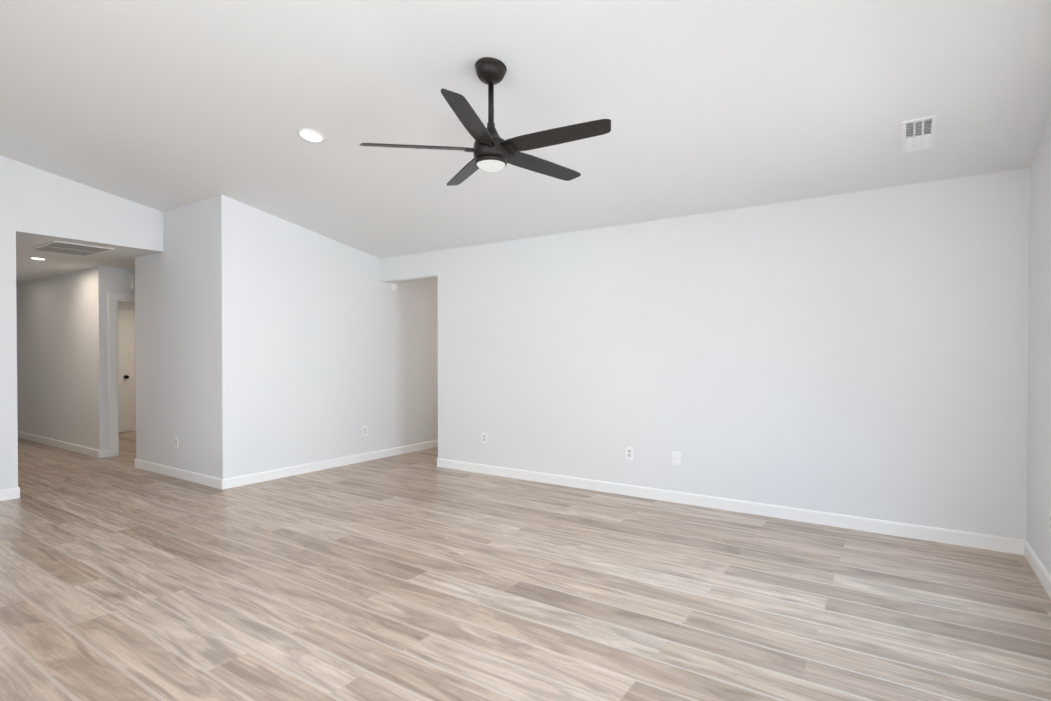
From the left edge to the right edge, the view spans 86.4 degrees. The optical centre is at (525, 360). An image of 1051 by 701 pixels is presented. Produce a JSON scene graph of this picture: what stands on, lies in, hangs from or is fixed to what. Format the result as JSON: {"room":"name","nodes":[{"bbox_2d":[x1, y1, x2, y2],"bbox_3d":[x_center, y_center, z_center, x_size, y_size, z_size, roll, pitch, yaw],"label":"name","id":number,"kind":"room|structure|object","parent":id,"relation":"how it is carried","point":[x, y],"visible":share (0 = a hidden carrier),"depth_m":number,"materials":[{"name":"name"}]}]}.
{"room":"empty living room","nodes":[
{"label":"empty living room","id":0,"kind":"room"},
{"bbox_2d":[16,268,95,448],"bbox_3d":[-7.024,-0.099,8.314,3.500,2.700,0.127,0,1,34],"label":"wall","id":1,"kind":"structure","parent":0,"point":[62,362],"depth_m":8.05,"materials":[{"name":"paint"}]},
{"bbox_2d":[18,431,99,457],"bbox_3d":[-7.003,1.202,8.227,3.644,0.100,0.014,0,1,34],"label":"baseboard","id":2,"kind":"structure","parent":1,"relation":"attached to","point":[65,445],"depth_m":7.94,"materials":[{"name":"white wood"}]},
{"bbox_2d":[0,155,162,489],"bbox_3d":[-5.799,-0.581,3.675,0.130,3.750,6.190,0,1,34],"label":"wall","id":3,"kind":"structure","parent":0,"point":[34,201],"depth_m":5.29,"materials":[{"name":"paint"}]},
{"bbox_2d":[0,487,18,500],"bbox_3d":[-6.087,1.249,3.136,0.014,0.100,4.946,0,1,34],"label":"baseboard","id":4,"kind":"structure","parent":3,"relation":"attached to","point":[9,494],"depth_m":5.13,"materials":[{"name":"white wood"}]},
{"bbox_2d":[16,234,154,283],"bbox_3d":[-4.319,-1.264,8.071,8.245,0.153,6.054,0,1,34],"label":"ceiling","id":5,"kind":"structure","parent":0,"point":[29,269],"depth_m":6.78,"materials":[{"name":"paint"}]},
{"bbox_2d":[29,257,46,259],"bbox_3d":[-5.777,-1.203,6.627,0.164,0.008,0.164,0,1,34],"label":"recessed light","id":6,"kind":"object","parent":5,"relation":"in","point":[36,258],"visible":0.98,"depth_m":6.63,"materials":[{"name":"white plastic"}]},
{"bbox_2d":[28,241,114,256],"bbox_3d":[-4.898,-1.197,6.035,0.780,0.008,0.520,0,1,34],"label":"ceiling vent","id":7,"kind":"object","parent":5,"relation":"in","point":[69,248],"visible":1,"depth_m":5.99,"materials":[{"name":"white metal"}]},
{"bbox_2d":[92,266,134,449],"bbox_3d":[-4.321,-0.106,9.076,0.130,2.700,4.410,0,1,34],"label":"wall","id":8,"kind":"structure","parent":0,"point":[105,280],"depth_m":7.27,"materials":[{"name":"paint"}]},
{"bbox_2d":[100,449,109,457],"bbox_3d":[-5.465,1.211,7.262,0.014,0.100,0.105,0,1,34],"label":"baseboard","id":9,"kind":"structure","parent":8,"relation":"attached to","point":[105,453],"depth_m":7.26,"materials":[{"name":"white wood"}]},
{"bbox_2d":[108,293,134,456],"bbox_3d":[-5.217,0.186,7.749,0.162,2.140,0.995,0,1,34],"label":"door frame","id":10,"kind":"structure","parent":8,"relation":"attached to","point":[114,299],"depth_m":7.34,"materials":[{"name":"white wood"}]},
{"bbox_2d":[131,274,134,289],"bbox_3d":[-5.213,-1.053,7.587,0.045,0.200,0.220,0,1,34],"label":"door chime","id":11,"kind":"object","parent":8,"relation":"attached to","point":[132,281],"visible":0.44,"depth_m":7.50,"materials":[{"name":"white plastic"}]},
{"bbox_2d":[118,302,135,432],"bbox_3d":[-6.353,-0.070,10.517,0.130,2.600,4.290,0,1,34],"label":"wall","id":12,"kind":"structure","parent":0,"point":[126,306],"depth_m":9.71,"materials":[{"name":"paint"}]},
{"bbox_2d":[118,310,134,431],"bbox_3d":[-7.015,0.191,9.323,0.103,2.100,0.900,0,1,34],"label":"room door","id":13,"kind":"structure","parent":12,"relation":"in","point":[126,377],"depth_m":9.60,"materials":[{"name":"white wood"}]},
{"bbox_2d":[0,431,1050,700],"bbox_3d":[-3.488,1.334,4.795,13.711,0.100,11.000,0,1,34],"label":"floor","id":14,"kind":"structure","parent":0,"point":[418,575],"depth_m":3.06,"materials":[{"name":"brown wood"}]},
{"bbox_2d":[135,194,437,478],"bbox_3d":[-2.572,-0.620,7.891,1.950,3.750,4.410,0,1,34],"label":"wall block","id":15,"kind":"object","parent":14,"relation":"on","point":[264,341],"visible":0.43,"depth_m":6.18,"materials":[{"name":"paint"}]},
{"bbox_2d":[175,437,177,447],"bbox_3d":[-3.784,0.892,6.059,0.072,0.116,0.007,0,1,34],"label":"outlet","id":16,"kind":"object","parent":15,"relation":"attached to","point":[176,442],"visible":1,"depth_m":6.05,"materials":[{"name":"white plastic"}]},
{"bbox_2d":[134,459,223,489],"bbox_3d":[-3.808,1.222,6.074,1.978,0.100,0.014,0,1,34],"label":"baseboard","id":17,"kind":"structure","parent":15,"relation":"attached to","point":[207,480],"depth_m":5.98,"materials":[{"name":"white wood"}]},
{"bbox_2d":[224,440,437,488],"bbox_3d":[-1.785,1.210,7.318,0.014,0.100,4.310,0,1,34],"label":"baseboard","id":18,"kind":"structure","parent":15,"relation":"attached to","point":[237,481],"depth_m":6.46,"materials":[{"name":"white wood"}]},
{"bbox_2d":[362,426,366,435],"bbox_3d":[-2.007,0.883,6.992,0.007,0.116,0.072,0,1,34],"label":"electrical outlet","id":19,"kind":"object","parent":15,"relation":"attached to","point":[364,430],"visible":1,"depth_m":6.98,"materials":[{"name":"white plastic"}]},
{"bbox_2d":[391,283,398,290],"bbox_3d":[-1.720,-0.966,7.379,0.032,0.110,0.110,0,1,34],"label":"smoke detector","id":20,"kind":"object","parent":15,"relation":"attached to","point":[394,287],"visible":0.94,"depth_m":7.36,"materials":[{"name":"white plastic"}]},
{"bbox_2d":[0,0,1050,258],"bbox_3d":[-2.095,-2.047,2.340,7.751,1.625,8.539,0,1,34],"label":"ceiling","id":21,"kind":"structure","parent":0,"point":[706,106],"depth_m":3.50,"materials":[{"name":"paint"}]},
{"bbox_2d":[297,128,324,142],"bbox_3d":[-1.599,-1.673,4.172,0.194,0.040,0.192,0,1,34],"label":"recessed light","id":22,"kind":"object","parent":21,"relation":"in","point":[311,135],"visible":1,"depth_m":4.17,"materials":[{"name":"white plastic"}]},
{"bbox_2d":[360,57,610,185],"bbox_3d":[-0.147,-1.385,3.176,1.363,0.603,1.398,0,1,34],"label":"ceiling fan","id":23,"kind":"object","parent":21,"relation":"hanging from","point":[493,150],"visible":1,"depth_m":3.12,"materials":[{"name":"brown metal"}]},
{"bbox_2d":[902,115,936,153],"bbox_3d":[2.420,-1.384,3.446,0.168,0.076,0.396,0,1,34],"label":"ceiling vent","id":24,"kind":"object","parent":21,"relation":"in","point":[918,134],"visible":1,"depth_m":3.43,"materials":[{"name":"white metal"}]},
{"bbox_2d":[380,168,1029,539],"bbox_3d":[0.819,-0.598,5.460,6.391,3.750,0.130,0,1,34],"label":"wall","id":25,"kind":"structure","parent":0,"point":[864,354],"depth_m":4.58,"materials":[{"name":"paint"}]},
{"bbox_2d":[482,433,486,442],"bbox_3d":[-0.460,0.870,6.254,0.072,0.116,0.007,0,1,34],"label":"electrical outlet","id":26,"kind":"object","parent":25,"relation":"attached to","point":[484,437],"visible":1,"depth_m":6.25,"materials":[{"name":"white plastic"}]},
{"bbox_2d":[626,447,632,459],"bbox_3d":[0.982,0.879,5.282,0.072,0.116,0.007,0,1,34],"label":"electrical outlet","id":27,"kind":"object","parent":25,"relation":"attached to","point":[629,452],"visible":1,"depth_m":5.28,"materials":[{"name":"white plastic"}]},
{"bbox_2d":[672,451,679,464],"bbox_3d":[1.354,0.881,5.026,0.072,0.116,0.016,0,1,34],"label":"electrical outlet","id":28,"kind":"object","parent":25,"relation":"attached to","point":[675,458],"visible":1,"depth_m":5.03,"materials":[{"name":"white plastic"}]},
{"bbox_2d":[437,458,1024,554],"bbox_3d":[1.137,1.230,5.176,5.266,0.100,0.014,0,1,34],"label":"baseboard","id":29,"kind":"structure","parent":25,"relation":"attached to","point":[974,540],"depth_m":4.58,"materials":[{"name":"white wood"}]},
{"bbox_2d":[1027,119,1050,575],"bbox_3d":[1.121,-0.549,0.307,0.130,3.750,8.339,0,1,34],"label":"wall","id":30,"kind":"structure","parent":0,"point":[1039,437],"depth_m":3.38,"materials":[{"name":"paint"}]},
{"bbox_2d":[1024,540,1050,598],"bbox_3d":[1.025,1.276,0.311,0.014,0.100,8.209,0,1,34],"label":"baseboard","id":31,"kind":"structure","parent":30,"relation":"attached to","point":[1038,568],"depth_m":3.33,"materials":[{"name":"white wood"}]},
{"bbox_2d":[1049,511,1050,532],"bbox_3d":[2.911,0.899,3.100,0.007,0.116,0.072,0,1,34],"label":"electrical outlet","id":32,"kind":"object","parent":30,"relation":"attached to","point":[1050,521],"visible":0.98,"depth_m":3.11,"materials":[{"name":"white plastic"}]}
]}

